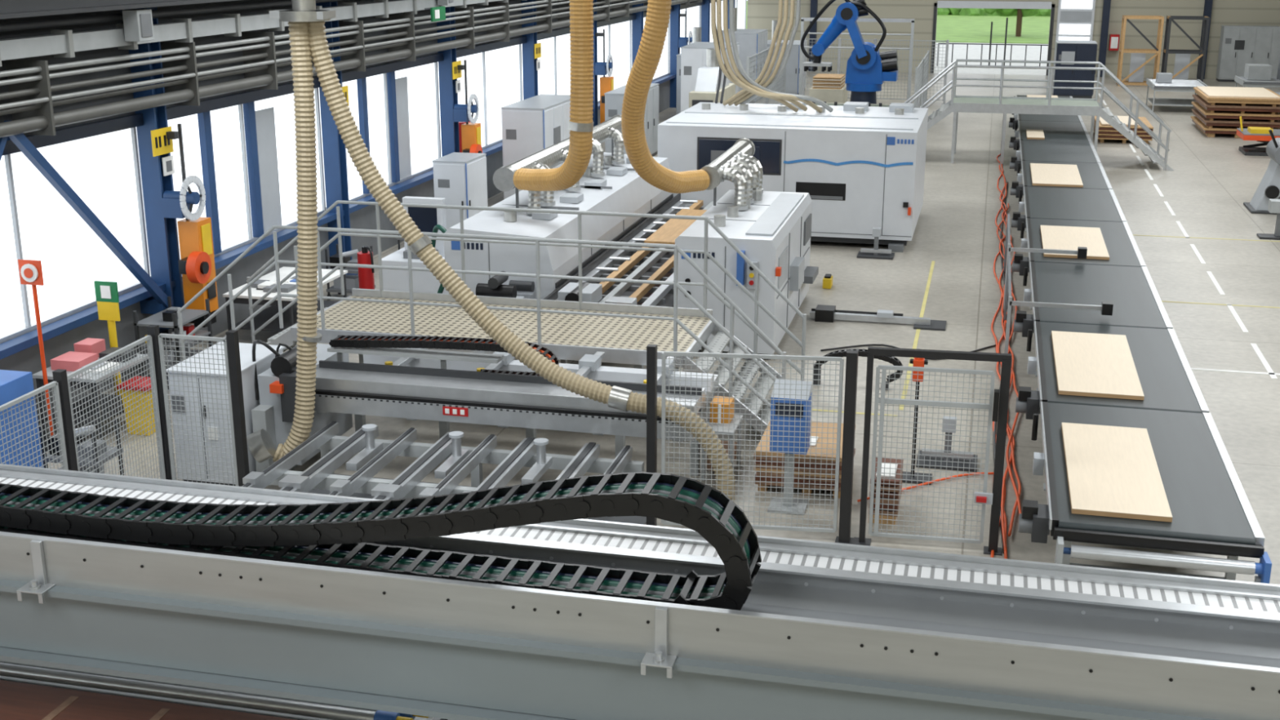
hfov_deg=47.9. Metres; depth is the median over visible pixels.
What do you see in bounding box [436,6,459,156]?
steel column
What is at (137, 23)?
junction box
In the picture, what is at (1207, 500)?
conveyor
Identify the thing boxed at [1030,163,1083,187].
wood panel
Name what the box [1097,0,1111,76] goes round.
steel column
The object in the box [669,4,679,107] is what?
steel column
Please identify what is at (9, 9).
beam
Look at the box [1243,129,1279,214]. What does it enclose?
machine
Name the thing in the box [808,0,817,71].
steel column
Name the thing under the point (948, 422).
pedestal
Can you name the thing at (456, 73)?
number sign
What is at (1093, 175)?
conveyor
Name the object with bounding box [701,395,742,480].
cardboard box
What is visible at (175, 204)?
cable reel
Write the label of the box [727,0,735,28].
steel column
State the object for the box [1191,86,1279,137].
pallet stack
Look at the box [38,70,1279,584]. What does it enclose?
floor
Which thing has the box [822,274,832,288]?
block
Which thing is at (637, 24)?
steel column
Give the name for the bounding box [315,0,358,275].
steel column
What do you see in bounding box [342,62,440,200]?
window
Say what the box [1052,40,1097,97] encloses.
tall cabinet
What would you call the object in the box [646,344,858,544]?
fence
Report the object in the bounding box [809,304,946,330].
rail
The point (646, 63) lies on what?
hose
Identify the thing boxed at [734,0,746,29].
window
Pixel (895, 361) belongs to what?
chain
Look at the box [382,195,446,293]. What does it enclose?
desk
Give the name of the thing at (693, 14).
window
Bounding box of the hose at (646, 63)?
[621,0,710,193]
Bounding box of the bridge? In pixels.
[904,58,1173,170]
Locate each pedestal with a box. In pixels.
[856,227,894,259]
[915,416,977,471]
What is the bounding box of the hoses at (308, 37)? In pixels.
[269,0,735,502]
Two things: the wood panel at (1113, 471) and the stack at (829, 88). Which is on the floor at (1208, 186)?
the stack at (829, 88)
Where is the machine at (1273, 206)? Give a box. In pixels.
[1256,196,1279,239]
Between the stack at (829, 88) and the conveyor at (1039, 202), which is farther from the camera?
the stack at (829, 88)
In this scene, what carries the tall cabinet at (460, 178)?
on the floor at (1208, 186)
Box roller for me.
[1053,527,1271,583]
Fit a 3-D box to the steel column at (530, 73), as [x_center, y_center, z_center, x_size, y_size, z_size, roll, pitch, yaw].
[-2.757,-7.834,36.679,0.400,6.500,0.400,4,17,13]
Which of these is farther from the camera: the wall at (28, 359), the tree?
the tree
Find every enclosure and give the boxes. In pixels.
[657,100,928,252]
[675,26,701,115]
[722,8,768,101]
[767,20,807,94]
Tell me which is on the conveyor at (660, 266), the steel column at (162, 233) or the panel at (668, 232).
the panel at (668, 232)
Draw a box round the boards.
[868,457,903,524]
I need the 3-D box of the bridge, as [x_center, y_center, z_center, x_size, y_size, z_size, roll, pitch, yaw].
[10.826,-6.962,40.467,8.000,2.705,2.100,4,17,13]
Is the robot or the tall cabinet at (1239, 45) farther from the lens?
the tall cabinet at (1239, 45)
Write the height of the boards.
0.520 m
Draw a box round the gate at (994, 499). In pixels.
[852,346,1011,555]
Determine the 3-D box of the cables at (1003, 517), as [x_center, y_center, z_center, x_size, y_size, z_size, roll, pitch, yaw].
[6.389,-1.973,28.050,1.793,0.068,30.025,4,17,13]
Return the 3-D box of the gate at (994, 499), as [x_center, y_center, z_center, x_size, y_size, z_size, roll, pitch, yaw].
[2.954,0.918,14.539,1.500,2.095,0.260,4,17,13]
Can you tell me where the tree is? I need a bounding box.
[983,8,1039,36]
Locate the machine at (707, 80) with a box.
[688,48,735,107]
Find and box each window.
[0,127,150,343]
[167,87,326,257]
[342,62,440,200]
[437,44,522,149]
[521,33,570,100]
[596,20,631,103]
[631,17,669,81]
[669,4,701,74]
[700,0,723,42]
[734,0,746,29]
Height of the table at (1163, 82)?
1.300 m
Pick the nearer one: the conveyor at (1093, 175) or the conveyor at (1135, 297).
the conveyor at (1135, 297)
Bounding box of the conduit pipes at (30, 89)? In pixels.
[0,0,702,137]
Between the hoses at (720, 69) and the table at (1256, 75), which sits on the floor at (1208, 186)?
the table at (1256, 75)
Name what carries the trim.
attached to the wall at (28, 359)
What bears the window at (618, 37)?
in the wall at (28, 359)
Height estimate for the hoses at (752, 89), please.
6.161 m
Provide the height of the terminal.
1.418 m
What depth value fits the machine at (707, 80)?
40.72 m
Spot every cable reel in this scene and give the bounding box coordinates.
[161,175,205,220]
[453,93,479,123]
[595,53,613,76]
[678,31,692,47]
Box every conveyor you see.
[542,193,713,368]
[1008,113,1083,149]
[1008,120,1092,172]
[1009,139,1101,171]
[1009,160,1112,200]
[1010,186,1126,231]
[1012,94,1072,115]
[1012,217,1146,309]
[1013,261,1173,376]
[1015,320,1208,419]
[1017,401,1264,580]
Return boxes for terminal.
[767,378,812,515]
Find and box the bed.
[241,421,646,524]
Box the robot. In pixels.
[800,0,897,103]
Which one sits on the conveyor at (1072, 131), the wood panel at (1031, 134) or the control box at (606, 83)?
the wood panel at (1031, 134)
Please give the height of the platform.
2.475 m
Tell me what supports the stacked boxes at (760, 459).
on the floor at (1208, 186)
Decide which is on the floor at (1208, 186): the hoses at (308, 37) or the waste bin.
the waste bin
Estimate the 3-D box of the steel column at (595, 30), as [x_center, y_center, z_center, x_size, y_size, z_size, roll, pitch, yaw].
[-1.389,-9.412,42.090,0.400,6.500,0.400,4,17,13]
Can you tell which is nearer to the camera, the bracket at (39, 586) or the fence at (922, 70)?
the bracket at (39, 586)
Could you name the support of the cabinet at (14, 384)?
on the floor at (1208, 186)
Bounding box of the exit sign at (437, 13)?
[424,5,445,22]
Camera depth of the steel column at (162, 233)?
20.55 m
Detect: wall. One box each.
[0,0,692,423]
[746,0,1279,79]
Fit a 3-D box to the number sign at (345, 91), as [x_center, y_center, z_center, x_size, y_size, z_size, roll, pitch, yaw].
[-5.361,-4.702,25.763,0.095,0.360,0.500,4,17,13]
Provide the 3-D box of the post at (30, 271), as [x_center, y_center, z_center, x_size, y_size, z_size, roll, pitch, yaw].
[-7.264,-0.047,17.392,0.400,2.350,0.250,4,17,13]
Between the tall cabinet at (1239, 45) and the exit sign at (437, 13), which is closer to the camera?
the exit sign at (437, 13)
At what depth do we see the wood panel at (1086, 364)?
17.74 m
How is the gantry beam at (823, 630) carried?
on the gantry support leg
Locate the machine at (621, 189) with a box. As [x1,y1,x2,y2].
[444,152,673,299]
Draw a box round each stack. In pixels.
[808,73,847,102]
[1093,115,1153,143]
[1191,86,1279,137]
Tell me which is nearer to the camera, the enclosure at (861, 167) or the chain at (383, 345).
the chain at (383, 345)
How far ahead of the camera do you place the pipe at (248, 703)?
9.98 m
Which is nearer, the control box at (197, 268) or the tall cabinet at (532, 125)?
the control box at (197, 268)
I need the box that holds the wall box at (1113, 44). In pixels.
[1108,34,1119,50]
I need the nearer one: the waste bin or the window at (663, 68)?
the waste bin
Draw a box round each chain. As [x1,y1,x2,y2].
[0,471,761,610]
[327,335,558,375]
[813,348,902,390]
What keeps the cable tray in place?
attached to the steel column at (450, 135)
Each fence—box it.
[0,324,249,486]
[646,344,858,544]
[801,38,949,104]
[913,50,929,107]
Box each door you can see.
[930,0,1054,75]
[1053,0,1095,71]
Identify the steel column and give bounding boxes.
[124,6,184,329]
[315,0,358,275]
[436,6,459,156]
[520,0,537,99]
[592,0,597,126]
[632,0,643,64]
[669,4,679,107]
[701,0,710,42]
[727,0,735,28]
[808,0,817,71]
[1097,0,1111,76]
[1196,0,1213,79]
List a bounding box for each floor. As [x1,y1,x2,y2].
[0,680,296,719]
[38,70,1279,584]
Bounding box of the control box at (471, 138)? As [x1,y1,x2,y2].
[457,60,482,153]
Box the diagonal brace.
[0,120,173,314]
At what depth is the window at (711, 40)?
61.53 m
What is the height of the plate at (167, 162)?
0.260 m
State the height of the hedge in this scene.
2.614 m
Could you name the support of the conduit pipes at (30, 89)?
attached to the wall at (28, 359)
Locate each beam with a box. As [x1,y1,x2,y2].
[0,0,238,18]
[0,463,1279,719]
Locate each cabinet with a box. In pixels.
[0,369,43,467]
[166,341,284,485]
[431,152,487,230]
[501,93,570,199]
[604,83,658,156]
[680,41,739,112]
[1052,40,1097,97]
[1215,25,1279,81]
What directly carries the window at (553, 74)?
in the wall at (28, 359)
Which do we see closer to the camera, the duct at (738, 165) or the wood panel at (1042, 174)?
the duct at (738, 165)
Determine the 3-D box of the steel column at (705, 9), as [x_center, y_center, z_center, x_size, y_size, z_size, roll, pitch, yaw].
[2.714,-14.147,58.323,0.400,6.500,0.400,4,17,13]
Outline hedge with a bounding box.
[937,8,1050,16]
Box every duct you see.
[493,114,625,213]
[700,137,763,210]
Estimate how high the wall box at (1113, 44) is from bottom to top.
0.700 m
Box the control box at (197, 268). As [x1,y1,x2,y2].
[165,124,218,327]
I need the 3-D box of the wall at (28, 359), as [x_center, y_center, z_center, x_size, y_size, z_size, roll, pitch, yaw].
[-3.616,-8.266,34.412,0.300,8.600,73.000,4,17,13]
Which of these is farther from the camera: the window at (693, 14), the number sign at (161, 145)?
the window at (693, 14)
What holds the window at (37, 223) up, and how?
in the wall at (28, 359)
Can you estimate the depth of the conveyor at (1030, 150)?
36.08 m
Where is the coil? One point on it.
(442, 228)
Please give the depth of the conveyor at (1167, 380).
17.66 m
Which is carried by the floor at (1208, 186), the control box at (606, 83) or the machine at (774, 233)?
the machine at (774, 233)
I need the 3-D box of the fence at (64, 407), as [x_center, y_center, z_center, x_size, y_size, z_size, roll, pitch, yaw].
[-5.133,1.099,13.999,1.110,2.050,3.480,4,17,13]
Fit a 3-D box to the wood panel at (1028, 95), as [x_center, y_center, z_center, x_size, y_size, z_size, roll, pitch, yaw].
[13.275,-8.547,47.425,1.000,0.050,3.000,4,17,13]
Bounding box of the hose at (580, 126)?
[512,0,593,191]
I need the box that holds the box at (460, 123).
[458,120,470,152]
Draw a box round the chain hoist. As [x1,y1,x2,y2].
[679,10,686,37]
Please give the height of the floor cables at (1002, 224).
0.035 m
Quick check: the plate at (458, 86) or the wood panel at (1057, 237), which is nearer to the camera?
the wood panel at (1057, 237)
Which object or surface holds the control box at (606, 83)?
attached to the steel column at (595, 30)
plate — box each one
[161,155,174,176]
[455,80,461,93]
[536,59,540,70]
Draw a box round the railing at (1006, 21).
[937,17,1048,66]
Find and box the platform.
[177,200,813,435]
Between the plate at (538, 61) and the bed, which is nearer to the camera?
the bed
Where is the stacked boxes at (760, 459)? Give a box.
[753,420,855,497]
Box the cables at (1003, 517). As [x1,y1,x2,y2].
[857,153,1022,559]
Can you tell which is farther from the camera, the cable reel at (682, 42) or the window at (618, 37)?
the cable reel at (682, 42)
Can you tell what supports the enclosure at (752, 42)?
on the floor at (1208, 186)
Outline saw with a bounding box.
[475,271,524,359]
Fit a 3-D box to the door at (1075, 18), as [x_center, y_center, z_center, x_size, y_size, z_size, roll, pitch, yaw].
[19.797,-15.063,65.571,1.600,4.200,0.080,4,17,13]
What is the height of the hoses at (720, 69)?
6.090 m
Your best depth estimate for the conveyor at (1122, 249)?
25.15 m
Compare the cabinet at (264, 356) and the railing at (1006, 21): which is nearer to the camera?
the cabinet at (264, 356)
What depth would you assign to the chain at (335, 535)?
8.75 m
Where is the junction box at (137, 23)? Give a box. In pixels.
[122,8,154,41]
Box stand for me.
[902,357,932,484]
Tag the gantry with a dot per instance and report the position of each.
(412, 388)
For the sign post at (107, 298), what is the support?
on the floor at (1208, 186)
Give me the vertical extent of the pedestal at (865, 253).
0.560 m
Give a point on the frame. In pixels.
(802, 20)
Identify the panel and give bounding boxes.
[644,208,706,244]
[1026,94,1057,97]
[1026,128,1044,139]
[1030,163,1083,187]
[1040,225,1109,259]
[1051,330,1144,399]
[1061,422,1172,522]
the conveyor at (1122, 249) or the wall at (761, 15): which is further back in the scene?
the wall at (761, 15)
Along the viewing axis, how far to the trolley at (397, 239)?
27.54 m
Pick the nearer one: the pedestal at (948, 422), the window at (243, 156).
the pedestal at (948, 422)
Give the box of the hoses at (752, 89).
[711,0,833,112]
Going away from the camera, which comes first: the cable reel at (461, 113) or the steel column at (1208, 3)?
the cable reel at (461, 113)
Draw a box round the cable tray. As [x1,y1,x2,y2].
[0,0,508,66]
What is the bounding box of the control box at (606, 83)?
[595,29,613,123]
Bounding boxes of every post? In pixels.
[17,259,53,451]
[93,280,121,395]
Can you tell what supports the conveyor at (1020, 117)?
on the floor at (1208, 186)
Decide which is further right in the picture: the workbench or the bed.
the bed
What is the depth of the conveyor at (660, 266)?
23.55 m
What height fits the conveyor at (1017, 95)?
0.920 m
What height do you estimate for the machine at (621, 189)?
2.000 m
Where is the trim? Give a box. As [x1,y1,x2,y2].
[0,0,723,359]
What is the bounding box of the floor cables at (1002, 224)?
[820,182,1010,554]
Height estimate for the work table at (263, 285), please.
0.875 m
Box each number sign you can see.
[150,126,173,156]
[341,85,349,106]
[452,60,462,79]
[534,42,541,58]
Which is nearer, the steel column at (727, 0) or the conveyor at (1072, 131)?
the conveyor at (1072, 131)
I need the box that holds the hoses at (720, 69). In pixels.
[715,0,726,103]
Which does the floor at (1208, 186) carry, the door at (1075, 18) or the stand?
the stand
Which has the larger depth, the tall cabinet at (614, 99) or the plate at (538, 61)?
the tall cabinet at (614, 99)
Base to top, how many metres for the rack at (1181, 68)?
2.900 m
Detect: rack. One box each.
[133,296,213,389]
[1115,15,1164,86]
[1160,15,1209,81]
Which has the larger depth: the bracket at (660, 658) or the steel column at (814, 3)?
the steel column at (814, 3)
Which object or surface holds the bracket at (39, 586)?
attached to the gantry beam at (823, 630)
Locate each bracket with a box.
[16,540,55,603]
[640,607,676,678]
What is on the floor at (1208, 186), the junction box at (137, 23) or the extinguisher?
the extinguisher
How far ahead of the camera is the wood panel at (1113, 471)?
14.21 m
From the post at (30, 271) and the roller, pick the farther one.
the post at (30, 271)
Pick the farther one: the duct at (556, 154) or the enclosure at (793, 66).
the enclosure at (793, 66)
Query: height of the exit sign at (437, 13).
0.270 m
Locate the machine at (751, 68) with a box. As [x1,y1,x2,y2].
[746,41,786,104]
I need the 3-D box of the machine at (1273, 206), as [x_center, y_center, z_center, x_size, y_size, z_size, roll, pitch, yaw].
[13.632,-2.979,30.040,1.300,0.896,0.500,4,17,13]
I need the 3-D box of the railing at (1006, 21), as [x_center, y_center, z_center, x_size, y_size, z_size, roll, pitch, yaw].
[17.390,-15.459,70.140,5.650,2.400,0.565,4,17,13]
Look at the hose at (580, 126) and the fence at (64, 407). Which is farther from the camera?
the hose at (580, 126)
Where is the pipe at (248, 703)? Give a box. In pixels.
[0,661,450,719]
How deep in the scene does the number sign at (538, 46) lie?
36.55 m
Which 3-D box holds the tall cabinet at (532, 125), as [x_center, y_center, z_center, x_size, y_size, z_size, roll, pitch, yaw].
[-2.309,-5.019,34.476,1.060,2.330,3.050,4,17,13]
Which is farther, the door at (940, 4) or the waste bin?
the door at (940, 4)
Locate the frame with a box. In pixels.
[799,17,914,102]
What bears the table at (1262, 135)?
on the floor at (1208, 186)
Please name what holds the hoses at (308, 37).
hanging from the ceiling
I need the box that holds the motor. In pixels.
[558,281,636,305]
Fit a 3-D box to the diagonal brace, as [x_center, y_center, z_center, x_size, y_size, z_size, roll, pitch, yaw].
[-7.537,-1.492,17.986,0.410,3.093,5.282,4,17,13]
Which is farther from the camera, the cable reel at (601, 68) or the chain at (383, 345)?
the cable reel at (601, 68)
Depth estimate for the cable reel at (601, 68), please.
42.09 m
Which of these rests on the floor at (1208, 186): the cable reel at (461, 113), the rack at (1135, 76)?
the rack at (1135, 76)
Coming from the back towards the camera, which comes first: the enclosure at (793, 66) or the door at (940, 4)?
the door at (940, 4)
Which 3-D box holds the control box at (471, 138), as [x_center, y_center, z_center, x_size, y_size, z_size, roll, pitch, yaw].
[-3.735,-5.043,31.485,0.620,2.950,0.790,4,17,13]
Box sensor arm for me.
[1003,255,1113,353]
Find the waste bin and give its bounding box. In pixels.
[116,376,155,435]
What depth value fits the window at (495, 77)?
34.86 m
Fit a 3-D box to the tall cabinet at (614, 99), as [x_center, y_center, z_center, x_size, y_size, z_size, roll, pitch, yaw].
[-0.198,-6.605,40.447,0.850,2.030,3.050,4,17,13]
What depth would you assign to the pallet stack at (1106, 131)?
44.21 m
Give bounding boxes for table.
[222,266,347,348]
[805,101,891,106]
[1146,72,1208,111]
[1234,56,1279,87]
[1236,115,1279,155]
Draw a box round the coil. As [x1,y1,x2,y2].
[431,224,447,293]
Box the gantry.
[246,339,718,485]
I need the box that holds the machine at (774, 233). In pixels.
[675,189,818,359]
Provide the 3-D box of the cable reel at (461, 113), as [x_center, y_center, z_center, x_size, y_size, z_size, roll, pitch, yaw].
[-3.794,-5.471,31.327,0.480,0.639,0.639,4,17,13]
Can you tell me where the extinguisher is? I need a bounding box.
[356,245,374,289]
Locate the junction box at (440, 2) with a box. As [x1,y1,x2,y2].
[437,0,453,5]
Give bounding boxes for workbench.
[32,337,148,439]
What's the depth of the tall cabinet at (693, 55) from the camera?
45.20 m

